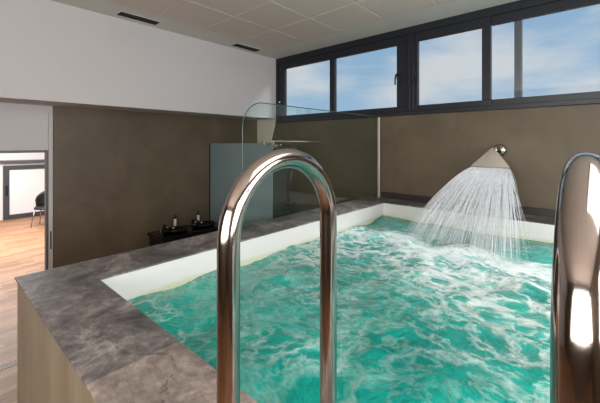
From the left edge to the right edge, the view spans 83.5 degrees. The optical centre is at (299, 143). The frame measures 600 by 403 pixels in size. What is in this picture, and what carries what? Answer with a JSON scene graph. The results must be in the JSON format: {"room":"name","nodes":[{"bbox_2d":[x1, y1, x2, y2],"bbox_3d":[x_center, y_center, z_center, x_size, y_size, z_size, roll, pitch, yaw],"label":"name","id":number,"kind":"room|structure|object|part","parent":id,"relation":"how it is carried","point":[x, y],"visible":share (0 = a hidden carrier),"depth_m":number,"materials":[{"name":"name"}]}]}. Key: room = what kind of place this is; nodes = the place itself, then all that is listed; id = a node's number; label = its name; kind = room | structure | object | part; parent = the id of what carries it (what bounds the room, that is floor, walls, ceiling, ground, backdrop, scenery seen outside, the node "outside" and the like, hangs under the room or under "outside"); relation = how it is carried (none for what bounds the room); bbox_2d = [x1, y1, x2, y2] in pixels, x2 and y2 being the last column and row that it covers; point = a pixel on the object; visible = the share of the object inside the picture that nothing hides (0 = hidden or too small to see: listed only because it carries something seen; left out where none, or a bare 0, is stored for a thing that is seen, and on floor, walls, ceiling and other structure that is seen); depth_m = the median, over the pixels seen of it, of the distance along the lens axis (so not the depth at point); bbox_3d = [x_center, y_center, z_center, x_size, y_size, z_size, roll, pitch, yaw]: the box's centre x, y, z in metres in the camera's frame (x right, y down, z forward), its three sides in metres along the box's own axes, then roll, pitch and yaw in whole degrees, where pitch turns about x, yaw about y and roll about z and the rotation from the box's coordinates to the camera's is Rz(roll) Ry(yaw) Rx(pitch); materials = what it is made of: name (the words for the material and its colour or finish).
{"room":"indoor spa pool","nodes":[
{"label":"indoor spa pool","id":0,"kind":"room"},
{"bbox_2d":[0,215,44,402],"bbox_3d":[-3.022,2.160,4.193,15.300,0.120,9.000,0,0,42],"label":"floor","id":1,"kind":"structure","parent":0,"point":[22,247],"depth_m":5.62,"materials":[{"name":"brown wood"}]},
{"bbox_2d":[0,360,16,370],"bbox_3d":[-2.984,2.099,2.949,0.090,0.003,3.400,0,0,42],"label":"floor drain","id":2,"kind":"object","parent":1,"relation":"on","point":[12,363],"visible":0.06,"depth_m":3.18,"materials":[{"name":"grey metal"}]},
{"bbox_2d":[30,191,44,227],"bbox_3d":[-6.574,1.653,8.712,0.532,0.896,0.570,0,0,-13],"label":"chair","id":3,"kind":"object","parent":1,"relation":"on","point":[40,198],"visible":0.43,"depth_m":8.74,"materials":[{"name":"black"}]},
{"bbox_3d":[-6.566,1.637,8.678,0.500,0.065,0.500,0,0,-13],"label":"seat","id":4,"kind":"part","parent":3,"relation":"part of","materials":[{"name":"black"}]},
{"bbox_3d":[-6.606,1.418,8.851,0.532,0.425,0.285,0,0,-13],"label":"backrest","id":5,"kind":"part","parent":3,"relation":"part of","materials":[{"name":"black"}]},
{"bbox_2d":[209,140,321,224],"bbox_3d":[-0.689,1.024,5.870,1.670,2.152,1.344,0,0,42],"label":"shower panel","id":6,"kind":"object","parent":1,"relation":"on","point":[225,159],"visible":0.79,"depth_m":5.56,"materials":[{"name":"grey glass"}]},
{"bbox_3d":[-1.018,1.038,5.526,1.639,2.100,0.012,0,0,42],"label":"glass pane","id":7,"kind":"part","parent":6,"relation":"part of","materials":[{"name":"teal"}]},
{"bbox_2d":[15,191,555,402],"bbox_3d":[1.285,1.407,2.163,4.280,1.385,4.224,0,0,42],"label":"plunge pool","id":8,"kind":"object","parent":1,"relation":"on","point":[80,339],"visible":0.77,"depth_m":1.82,"materials":[{"name":"stone"}]},
{"bbox_2d":[217,148,336,402],"bbox_3d":[-0.041,0.730,0.769,0.100,1.440,0.396,0,0,42],"label":"pool handrail","id":9,"kind":"object","parent":8,"relation":"attached to","point":[237,200],"visible":1,"depth_m":0.68,"materials":[{"name":"silver metal"}]},
{"bbox_2d":[242,102,379,228],"bbox_3d":[0.327,0.195,4.091,0.040,1.210,2.594,0,0,42],"label":"glass screen","id":10,"kind":"object","parent":8,"relation":"on","point":[378,118],"visible":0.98,"depth_m":5.03,"materials":[{"name":"grey"}]},
{"bbox_2d":[127,215,552,402],"bbox_3d":[1.268,1.229,2.141,3.472,0.538,3.506,0,0,42],"label":"pool water","id":11,"kind":"object","parent":8,"relation":"in","point":[427,312],"visible":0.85,"depth_m":1.94,"materials":[{"name":"teal liquid"}]},
{"bbox_3d":[2.729,0.757,3.692,4.174,0.085,0.020,0,0,42],"label":"skirting","id":12,"kind":"part","parent":8,"relation":"part of","materials":[{"name":"grey stone"}]},
{"bbox_2d":[550,152,599,402],"bbox_3d":[0.354,0.730,0.415,0.100,1.440,0.396,0,0,42],"label":"pool handrail","id":13,"kind":"object","parent":8,"relation":"attached to","point":[575,279],"visible":1,"depth_m":0.30,"materials":[{"name":"silver metal"}]},
{"bbox_2d":[0,153,44,219],"bbox_3d":[-8.490,0.600,9.104,0.200,3.000,9.000,0,0,42],"label":"wall","id":14,"kind":"structure","parent":0,"point":[3,156],"depth_m":9.43,"materials":[{"name":"white paint"}]},
{"bbox_2d":[0,159,44,163],"bbox_3d":[-8.379,0.495,9.004,0.100,0.080,8.600,0,0,42],"label":"trim","id":15,"kind":"structure","parent":14,"relation":"attached to","point":[39,160],"depth_m":9.49,"materials":[{"name":"grey"}]},
{"bbox_2d":[3,164,44,219],"bbox_3d":[-7.236,1.350,10.276,0.100,1.500,2.780,0,0,42],"label":"door","id":16,"kind":"structure","parent":14,"relation":"in","point":[22,184],"depth_m":9.54,"materials":[{"name":"grey glass"}]},
{"bbox_2d":[0,102,52,150],"bbox_3d":[-3.512,0.800,4.082,0.080,2.600,7.780,0,0,42],"label":"wall","id":17,"kind":"structure","parent":0,"point":[22,126],"depth_m":4.14,"materials":[{"name":"grey paint"}]},
{"bbox_2d":[0,150,51,269],"bbox_3d":[-3.757,1.089,3.832,0.188,2.021,1.480,0,0,42],"label":"door","id":18,"kind":"structure","parent":17,"relation":"in","point":[16,151],"depth_m":4.31,"materials":[{"name":"grey metal"}]},
{"bbox_3d":[-3.201,1.235,4.317,0.008,0.230,0.015,0,0,42],"label":"strike plate","id":19,"kind":"part","parent":18,"relation":"part of","materials":[{"name":"black"}]},
{"bbox_2d":[48,113,52,268],"bbox_3d":[-3.214,0.850,4.328,0.036,2.500,0.045,0,0,42],"label":"trim","id":20,"kind":"structure","parent":17,"relation":"attached to","point":[50,115],"depth_m":4.31,"materials":[{"name":"grey paint"}]},
{"bbox_2d":[53,106,256,267],"bbox_3d":[-2.034,0.804,5.645,0.031,2.592,3.480,0,0,42],"label":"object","id":21,"kind":"structure","parent":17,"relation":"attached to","point":[119,177],"depth_m":5.00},
{"bbox_2d":[147,219,218,245],"bbox_3d":[-1.829,1.626,5.474,0.500,0.708,1.100,0,0,42],"label":"vanity unit","id":22,"kind":"object","parent":21,"relation":"attached to","point":[168,234],"visible":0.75,"depth_m":5.30,"materials":[{"name":"dark wood"},{"name":"black ceramic"},{"name":"polished steel"}]},
{"bbox_3d":[-1.847,1.700,5.147,0.024,0.520,0.470,0,0,42],"label":"door","id":23,"kind":"part","parent":22,"relation":"part of","materials":[{"name":"black wood"}]},
{"bbox_2d":[147,223,218,240],"bbox_3d":[-1.834,1.400,5.478,0.489,0.040,1.100,0,0,42],"label":"countertop","id":24,"kind":"structure","parent":22,"relation":"on","point":[160,235],"depth_m":5.24,"materials":[{"name":"black stone"}]},
{"bbox_2d":[159,224,174,230],"bbox_3d":[-2.076,1.326,5.279,0.291,0.108,0.155,0,0,42],"label":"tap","id":25,"kind":"object","parent":24,"relation":"on","point":[169,228],"depth_m":5.32,"materials":[{"name":"silver metal"}]},
{"bbox_2d":[162,226,188,234],"bbox_3d":[-1.950,1.354,5.274,0.333,0.052,0.396,0,0,42],"label":"basin","id":26,"kind":"object","parent":24,"relation":"in","point":[175,230],"depth_m":5.24,"materials":[{"name":"black ceramic"}]},
{"bbox_2d":[192,221,214,227],"bbox_3d":[-1.616,1.354,5.646,0.333,0.052,0.396,0,0,42],"label":"basin","id":27,"kind":"object","parent":24,"relation":"in","point":[199,224],"depth_m":5.64,"materials":[{"name":"black ceramic"}]},
{"bbox_3d":[-1.507,1.700,5.527,0.024,0.520,0.470,0,0,42],"label":"door","id":28,"kind":"part","parent":22,"relation":"part of","materials":[{"name":"black wood"}]},
{"bbox_2d":[0,0,275,119],"bbox_3d":[-3.320,-1.081,3.910,0.735,1.178,7.780,0,0,42],"label":"wall","id":29,"kind":"structure","parent":0,"point":[52,53],"depth_m":4.40,"materials":[{"name":"grey paint"}]},
{"bbox_2d":[51,0,517,58],"bbox_3d":[-0.534,-1.717,1.575,8.100,0.146,8.030,0,0,42],"label":"ceiling","id":30,"kind":"structure","parent":0,"point":[279,28],"depth_m":4.33,"materials":[{"name":"grey paint"}]},
{"bbox_2d":[115,11,161,25],"bbox_3d":[-2.113,-1.647,4.412,0.194,0.007,0.524,0,0,42],"label":"ceiling vent","id":31,"kind":"object","parent":30,"relation":"in","point":[120,13],"visible":1,"depth_m":4.40,"materials":[{"name":"black metal"}]},
{"bbox_2d":[230,43,260,51],"bbox_3d":[-0.914,-1.647,5.747,0.194,0.007,0.554,0,0,42],"label":"ceiling vent","id":32,"kind":"object","parent":30,"relation":"in","point":[238,45],"visible":1,"depth_m":5.74,"materials":[{"name":"black metal"}]},
{"bbox_2d":[272,104,599,217],"bbox_3d":[2.084,0.155,4.453,8.050,3.890,0.250,0,0,42],"label":"wall","id":33,"kind":"structure","parent":0,"point":[431,155],"depth_m":4.45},
{"bbox_2d":[257,119,275,142],"bbox_3d":[-0.669,0.354,6.737,0.540,1.692,0.030,0,0,42],"label":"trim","id":34,"kind":"structure","parent":33,"relation":"attached to","point":[265,128],"depth_m":6.74,"materials":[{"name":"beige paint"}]},
{"bbox_2d":[273,145,294,210],"bbox_3d":[-0.371,0.632,6.101,0.573,1.237,0.270,0,0,-41],"label":"shower column","id":35,"kind":"structure","parent":33,"relation":"attached to","point":[287,202],"depth_m":6.28,"materials":[{"name":"silver metal"}]},
{"bbox_2d":[276,27,409,122],"bbox_3d":[0.568,-1.030,5.660,2.710,1.240,0.200,0,0,42],"label":"window","id":36,"kind":"structure","parent":33,"relation":"in","point":[400,38],"depth_m":5.49,"materials":[{"name":"black metal"}]},
{"bbox_3d":[0.083,-1.010,6.105,1.295,1.100,0.065,0,0,42],"label":"sash","id":37,"kind":"part","parent":36,"relation":"part of","materials":[{"name":"black"}]},
{"bbox_3d":[1.052,-1.010,5.235,1.340,1.100,0.065,0,0,42],"label":"sash","id":38,"kind":"part","parent":36,"relation":"part of","materials":[{"name":"black metal"}]},
{"bbox_3d":[1.390,-0.937,4.838,0.077,0.175,0.035,0,0,-39],"label":"handle","id":39,"kind":"part","parent":36,"relation":"part of","materials":[{"name":"black metal"}]},
{"bbox_2d":[471,144,510,168],"bbox_3d":[2.238,0.136,3.894,0.395,0.265,0.375,0,0,42],"label":"spout","id":40,"kind":"object","parent":33,"relation":"attached to","point":[492,158],"visible":1,"depth_m":3.83,"materials":[{"name":"silver metal"}]},
{"bbox_2d":[410,0,599,114],"bbox_3d":[2.615,-1.030,3.850,2.757,1.240,0.201,0,0,41],"label":"window","id":41,"kind":"structure","parent":33,"relation":"in","point":[518,11],"depth_m":4.07,"materials":[{"name":"black metal"}]},
{"bbox_3d":[1.583,-0.937,4.664,0.077,0.175,0.035,0,0,-39],"label":"handle","id":42,"kind":"part","parent":41,"relation":"part of","materials":[{"name":"black metal"}]},
{"bbox_3d":[1.971,-1.010,4.409,0.960,1.100,0.065,0,0,42],"label":"sash","id":43,"kind":"part","parent":41,"relation":"part of","materials":[{"name":"black metal"}]},
{"bbox_3d":[2.579,-1.010,3.967,0.075,1.100,0.070,0,0,42],"label":"post","id":44,"kind":"part","parent":41,"relation":"part of","materials":[{"name":"grey metal"}]},
{"bbox_3d":[2.976,-1.010,3.530,1.710,1.100,0.070,0,0,42],"label":"fixed frame","id":45,"kind":"part","parent":41,"relation":"part of","materials":[{"name":"black metal"}]}
]}

